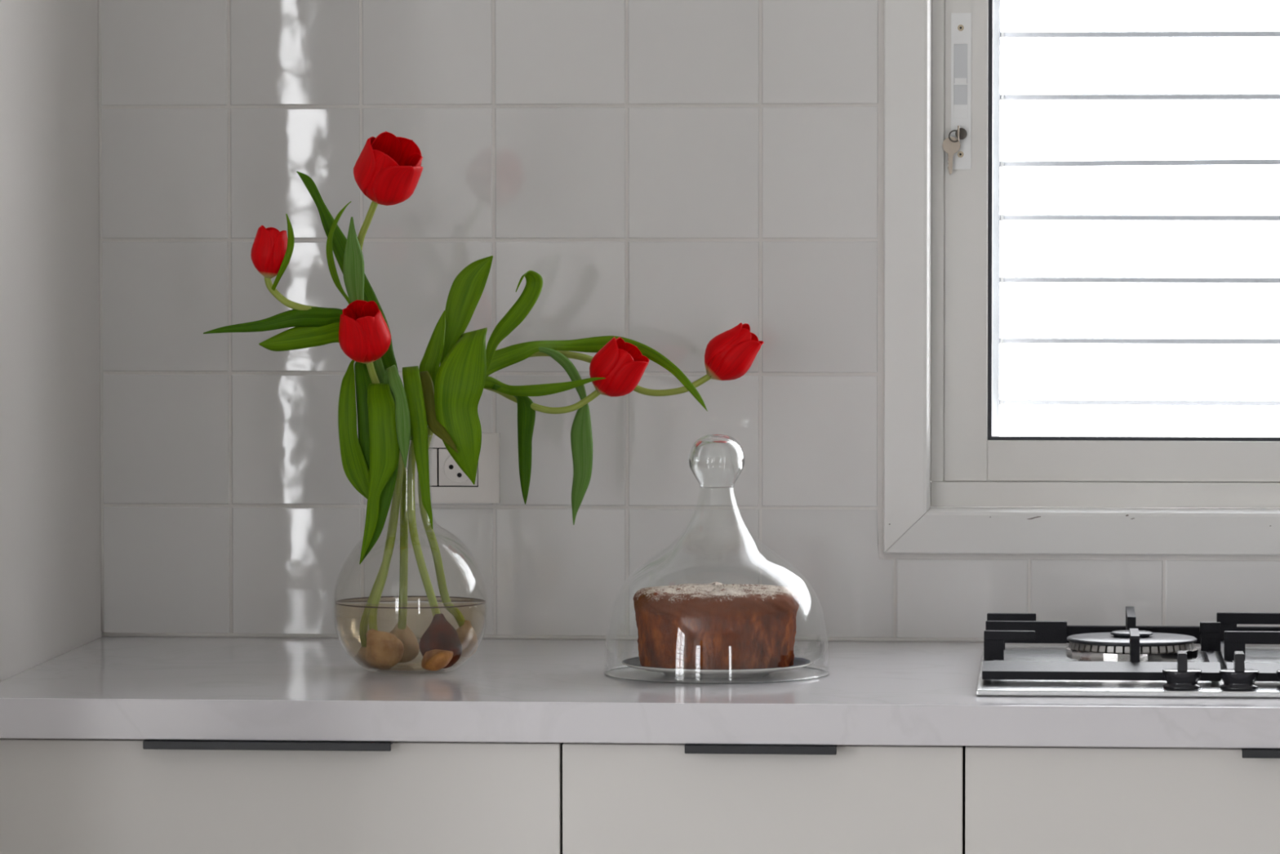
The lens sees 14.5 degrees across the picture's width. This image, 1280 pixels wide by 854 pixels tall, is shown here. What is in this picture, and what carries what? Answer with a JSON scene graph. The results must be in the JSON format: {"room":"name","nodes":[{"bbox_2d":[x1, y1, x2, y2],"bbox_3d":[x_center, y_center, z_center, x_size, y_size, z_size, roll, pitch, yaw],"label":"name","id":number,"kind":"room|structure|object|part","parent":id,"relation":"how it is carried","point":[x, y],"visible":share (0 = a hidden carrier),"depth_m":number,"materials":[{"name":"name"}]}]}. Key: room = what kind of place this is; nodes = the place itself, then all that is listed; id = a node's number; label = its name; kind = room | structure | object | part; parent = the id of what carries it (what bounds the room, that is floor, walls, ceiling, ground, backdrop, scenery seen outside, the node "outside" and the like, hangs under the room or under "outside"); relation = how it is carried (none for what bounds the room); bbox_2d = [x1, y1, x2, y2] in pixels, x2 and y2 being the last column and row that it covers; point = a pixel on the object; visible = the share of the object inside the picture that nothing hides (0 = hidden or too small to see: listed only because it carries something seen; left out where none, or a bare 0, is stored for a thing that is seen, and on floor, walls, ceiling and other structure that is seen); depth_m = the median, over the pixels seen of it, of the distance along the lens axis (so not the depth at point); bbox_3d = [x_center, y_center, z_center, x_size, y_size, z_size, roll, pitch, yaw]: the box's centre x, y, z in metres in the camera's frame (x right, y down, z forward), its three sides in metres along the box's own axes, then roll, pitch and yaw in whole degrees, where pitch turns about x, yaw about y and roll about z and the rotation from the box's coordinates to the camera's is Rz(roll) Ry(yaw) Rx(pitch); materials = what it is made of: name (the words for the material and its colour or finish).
{"room":"kitchen","nodes":[
{"label":"kitchen","id":0,"kind":"room"},
{"bbox_2d":[0,0,101,681],"bbox_3d":[-0.750,-0.181,5.048,0.150,2.700,1.400,0,2,5],"label":"wall","id":1,"kind":"structure","parent":0,"point":[51,584],"depth_m":5.45,"materials":[{"name":"white paint"}]},
{"bbox_2d":[101,0,1279,637],"bbox_3d":[0.288,-0.211,5.764,6.600,2.700,0.200,0,2,5],"label":"wall","id":2,"kind":"structure","parent":0,"point":[673,175],"depth_m":5.70,"materials":[{"name":"white tile"}]},
{"bbox_2d":[97,0,104,631],"bbox_3d":[-0.617,-0.565,5.723,0.004,1.600,0.004,0,2,5],"label":"trim","id":3,"kind":"structure","parent":2,"relation":"attached to","point":[99,1],"depth_m":5.74,"materials":[{"name":"grey"}]},
{"bbox_2d":[405,432,499,502],"bbox_3d":[-0.220,0.046,5.711,0.120,0.079,0.009,0,2,5],"label":"wall socket","id":4,"kind":"object","parent":2,"relation":"attached to","point":[450,484],"visible":0.6,"depth_m":5.71,"materials":[{"name":"white plastic"}]},
{"bbox_2d":[103,632,983,642],"bbox_3d":[0.831,0.242,5.637,2.900,0.006,0.006,0,2,5],"label":"trim","id":5,"kind":"structure","parent":2,"relation":"attached to","point":[105,634],"depth_m":5.71,"materials":[{"name":"grey"}]},
{"bbox_2d":[883,0,1279,555],"bbox_3d":[0.863,-0.442,5.637,1.174,1.170,0.088,0,2,5],"label":"window","id":6,"kind":"structure","parent":2,"relation":"in","point":[986,493],"depth_m":5.67,"materials":[{"name":"paint"}]},
{"bbox_3d":[0.302,-0.442,5.661,0.052,1.169,0.042,0,2,5],"label":"casing","id":7,"kind":"part","parent":6,"relation":"part of","materials":[{"name":"paint"}]},
{"bbox_2d":[942,125,960,175],"bbox_3d":[0.352,-0.312,5.672,0.021,0.056,0.016,0,2,5],"label":"key","id":8,"kind":"object","parent":6,"relation":"hanging from","point":[951,145],"visible":1,"depth_m":5.67,"materials":[{"name":"silver metal"}]},
{"bbox_3d":[0.363,-0.379,5.679,0.023,0.176,0.001,0,2,5],"label":"lock plate","id":9,"kind":"part","parent":6,"relation":"part of","materials":[{"name":"white paint"}]},
{"bbox_3d":[0.866,-0.481,5.646,0.937,0.987,0.004,0,2,5],"label":"pane","id":10,"kind":"part","parent":6,"relation":"part of","materials":[{"name":"clear glass"}]},
{"bbox_3d":[0.861,0.118,5.638,1.174,0.051,0.042,0,2,5],"label":"casing","id":11,"kind":"part","parent":6,"relation":"part of","materials":[{"name":"paint"}]},
{"bbox_3d":[0.865,0.039,5.671,0.943,0.046,0.030,0,2,5],"label":"sash rail","id":12,"kind":"part","parent":6,"relation":"part of","materials":[{"name":"white metal"}]},
{"bbox_2d":[991,0,1279,435],"bbox_3d":[0.872,-0.460,5.720,0.938,1.030,0.040,0,2,5],"label":"shutter","id":13,"kind":"object","parent":6,"relation":"attached to","point":[997,402],"visible":0.94,"depth_m":5.74,"materials":[{"name":"paint"}]},
{"bbox_3d":[-0.017,1.342,2.138,7.000,0.100,7.600,0,2,5],"label":"floor","id":14,"kind":"structure","parent":0,"visible":0},
{"bbox_2d":[0,737,563,853],"bbox_3d":[-0.349,0.677,5.372,0.598,0.759,0.720,0,2,5],"label":"drawer","id":15,"kind":"object","parent":14,"relation":"on","point":[58,796],"visible":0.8,"depth_m":5.02,"materials":[{"name":"grey"}]},
{"bbox_3d":[-0.369,0.316,5.018,0.249,0.008,0.044,0,2,5],"label":"pull handle","id":16,"kind":"part","parent":15,"relation":"part of","materials":[{"name":"black metal"}]},
{"bbox_2d":[0,636,1279,748],"bbox_3d":[0.549,0.279,5.293,2.400,0.040,0.735,0,2,5],"label":"countertop","id":17,"kind":"structure","parent":15,"relation":"on","point":[546,691],"depth_m":5.01,"materials":[{"name":"stone"}]},
{"bbox_2d":[333,434,488,673],"bbox_3d":[-0.243,0.133,5.316,0.164,0.250,0.164,0,2,5],"label":"vase","id":18,"kind":"object","parent":17,"relation":"on","point":[446,669],"visible":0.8,"depth_m":5.31,"materials":[{"name":"clear glass"}]},
{"bbox_2d":[203,213,404,664],"bbox_3d":[-0.351,0.016,5.279,0.207,0.479,0.061,-1,3,-28],"label":"tulip","id":19,"kind":"object","parent":18,"relation":"in","point":[272,250],"visible":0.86,"depth_m":5.27,"materials":[{"name":"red plant"}]},
{"bbox_3d":[-0.326,0.038,5.302,0.149,0.395,0.046,-1,2,-15],"label":"stem","id":20,"kind":"part","parent":19,"relation":"part of","materials":[{"name":"green plant"}]},
{"bbox_3d":[-0.287,0.238,5.343,0.025,0.029,0.024,-1,3,-28],"label":"bulb","id":21,"kind":"part","parent":19,"relation":"part of","materials":[{"name":"brown plant"}]},
{"bbox_2d":[296,131,422,669],"bbox_3d":[-0.283,-0.027,5.294,0.085,0.566,0.240,-1,3,-22],"label":"tulip","id":22,"kind":"object","parent":18,"relation":"in","point":[388,170],"visible":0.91,"depth_m":5.25,"materials":[{"name":"red plant"}]},
{"bbox_3d":[-0.279,-0.007,5.276,0.047,0.466,0.083,0,2,5],"label":"stem","id":23,"kind":"part","parent":22,"relation":"part of","materials":[{"name":"green plant"}]},
{"bbox_3d":[-0.270,0.234,5.294,0.040,0.044,0.039,2,3,38],"label":"bulb","id":24,"kind":"part","parent":22,"relation":"part of","materials":[{"name":"brown plant"}]},
{"bbox_2d":[337,299,419,662],"bbox_3d":[-0.275,0.059,5.287,0.081,0.388,0.160,0,2,5],"label":"tulip","id":25,"kind":"object","parent":18,"relation":"in","point":[370,460],"visible":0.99,"depth_m":5.26,"materials":[{"name":"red plant"}]},
{"bbox_3d":[-0.265,0.073,5.297,0.019,0.294,0.098,1,3,21],"label":"stem","id":26,"kind":"part","parent":25,"relation":"part of","materials":[{"name":"green plant"}]},
{"bbox_3d":[-0.255,0.229,5.351,0.041,0.044,0.041,0,2,5],"label":"bulb","id":27,"kind":"part","parent":25,"relation":"part of","materials":[{"name":"brown plant"}]},
{"bbox_2d":[335,595,485,668],"bbox_3d":[-0.243,0.219,5.319,0.160,0.069,0.160,0,2,5],"label":"water","id":28,"kind":"object","parent":18,"relation":"in","point":[477,600],"visible":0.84,"depth_m":5.32,"materials":[{"name":"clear liquid"}]},
{"bbox_2d":[402,327,649,671],"bbox_3d":[-0.135,0.072,5.357,0.298,0.360,0.124,-2,3,-37],"label":"tulip","id":29,"kind":"object","parent":28,"relation":"in","point":[449,409],"visible":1,"depth_m":5.27,"materials":[{"name":"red plant"}]},
{"bbox_3d":[-0.212,0.241,5.275,0.035,0.030,0.032,2,3,41],"label":"bulb","id":30,"kind":"part","parent":29,"relation":"part of","materials":[{"name":"orange plant"}]},
{"bbox_3d":[-0.209,0.225,5.285,0.045,0.058,0.045,0,2,5],"label":"bulb","id":31,"kind":"part","parent":29,"relation":"part of","materials":[{"name":"brown plant"}]},
{"bbox_3d":[-0.153,0.077,5.371,0.234,0.260,0.077,-2,3,-40],"label":"stem","id":32,"kind":"part","parent":29,"relation":"part of","materials":[{"name":"green plant"}]},
{"bbox_2d":[417,255,764,657],"bbox_3d":[-0.055,0.027,5.429,0.427,0.426,0.116,-1,3,-25],"label":"tulip","id":33,"kind":"object","parent":28,"relation":"in","point":[729,355],"visible":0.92,"depth_m":5.41,"materials":[{"name":"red plant"}]},
{"bbox_3d":[-0.186,0.225,5.330,0.030,0.039,0.031,0,2,5],"label":"bulb","id":34,"kind":"part","parent":33,"relation":"part of","materials":[{"name":"brown plant"}]},
{"bbox_3d":[-0.090,0.064,5.436,0.380,0.296,0.069,-2,3,-38],"label":"stem","id":35,"kind":"part","parent":33,"relation":"part of","materials":[{"name":"green plant"}]},
{"bbox_2d":[604,434,829,684],"bbox_3d":[0.081,0.133,5.276,0.237,0.252,0.237,1,2,14],"label":"cake dome","id":36,"kind":"object","parent":17,"relation":"on","point":[715,460],"visible":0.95,"depth_m":5.25,"materials":[{"name":"clear glass"}]},
{"bbox_3d":[0.081,0.035,5.272,0.059,0.055,0.059,0,2,5],"label":"knob","id":37,"kind":"part","parent":36,"relation":"part of","materials":[{"name":"clear glass"}]},
{"bbox_2d":[622,656,811,678],"bbox_3d":[0.081,0.253,5.281,0.200,0.013,0.200,0,2,5],"label":"cake plate","id":38,"kind":"object","parent":17,"relation":"on","point":[633,662],"visible":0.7,"depth_m":5.22,"materials":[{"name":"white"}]},
{"bbox_2d":[633,581,799,669],"bbox_3d":[0.080,0.208,5.279,0.176,0.086,0.175,0,2,5],"label":"cake","id":39,"kind":"object","parent":38,"relation":"on","point":[713,625],"visible":1,"depth_m":5.21,"materials":[{"name":"brown food"}]},
{"bbox_2d":[976,630,1279,697],"bbox_3d":[0.747,0.238,5.258,0.780,0.043,0.519,0,2,5],"label":"gas hob","id":40,"kind":"object","parent":17,"relation":"in","point":[1238,682],"visible":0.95,"depth_m":5.11,"materials":[{"name":"silver metal"}]},
{"bbox_2d":[982,606,1221,680],"bbox_3d":[0.485,0.226,5.301,0.240,0.040,0.456,0,2,5],"label":"grate","id":41,"kind":"object","parent":40,"relation":"on","point":[1001,628],"visible":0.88,"depth_m":5.13,"materials":[{"name":"black metal"}]},
{"bbox_3d":[0.522,0.242,5.337,0.140,0.016,0.140,0,2,5],"label":"burner","id":42,"kind":"part","parent":40,"relation":"part of","materials":[{"name":"silver metal"}]},
{"bbox_3d":[0.522,0.231,5.336,0.134,0.006,0.134,0,2,5],"label":"crown","id":43,"kind":"part","parent":40,"relation":"part of","materials":[{"name":"grey metal"}]},
{"bbox_3d":[0.544,0.253,5.043,0.040,0.019,0.040,0,2,5],"label":"control knob","id":44,"kind":"part","parent":40,"relation":"part of","materials":[{"name":"black plastic"}]},
{"bbox_3d":[0.601,0.253,5.038,0.040,0.019,0.040,0,2,5],"label":"control knob","id":45,"kind":"part","parent":40,"relation":"part of","materials":[{"name":"black"}]},
{"bbox_2d":[1200,612,1279,681],"bbox_3d":[0.736,0.227,5.280,0.294,0.040,0.456,0,2,5],"label":"grate","id":46,"kind":"object","parent":40,"relation":"on","point":[1224,636],"visible":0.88,"depth_m":5.30,"materials":[{"name":"black metal"}]},
{"bbox_3d":[0.747,0.238,5.280,0.272,0.018,0.456,0,2,5],"label":"rail frame","id":47,"kind":"part","parent":46,"relation":"part of","materials":[{"name":"black metal"}]},
{"bbox_3d":[0.657,0.253,5.034,0.040,0.019,0.040,0,2,5],"label":"control knob","id":48,"kind":"part","parent":40,"relation":"part of","materials":[{"name":"black plastic"}]},
{"bbox_2d":[562,742,965,853],"bbox_3d":[0.149,0.678,5.330,0.398,0.759,0.720,0,2,5],"label":"drawer","id":49,"kind":"object","parent":14,"relation":"on","point":[618,797],"visible":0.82,"depth_m":4.98,"materials":[{"name":"grey"}]},
{"bbox_3d":[0.120,0.318,4.978,0.150,0.008,0.044,0,2,5],"label":"pull handle","id":50,"kind":"part","parent":49,"relation":"part of","materials":[{"name":"black metal"}]},
{"bbox_2d":[964,746,1279,853],"bbox_3d":[0.747,0.680,5.281,0.798,0.759,0.720,0,2,5],"label":"drawer","id":51,"kind":"object","parent":14,"relation":"on","point":[1019,799],"visible":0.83,"depth_m":4.96,"materials":[{"name":"grey"}]},
{"bbox_3d":[0.718,0.319,4.928,0.255,0.008,0.044,0,2,5],"label":"pull handle","id":52,"kind":"part","parent":51,"relation":"part of","materials":[{"name":"black metal"}]}
]}

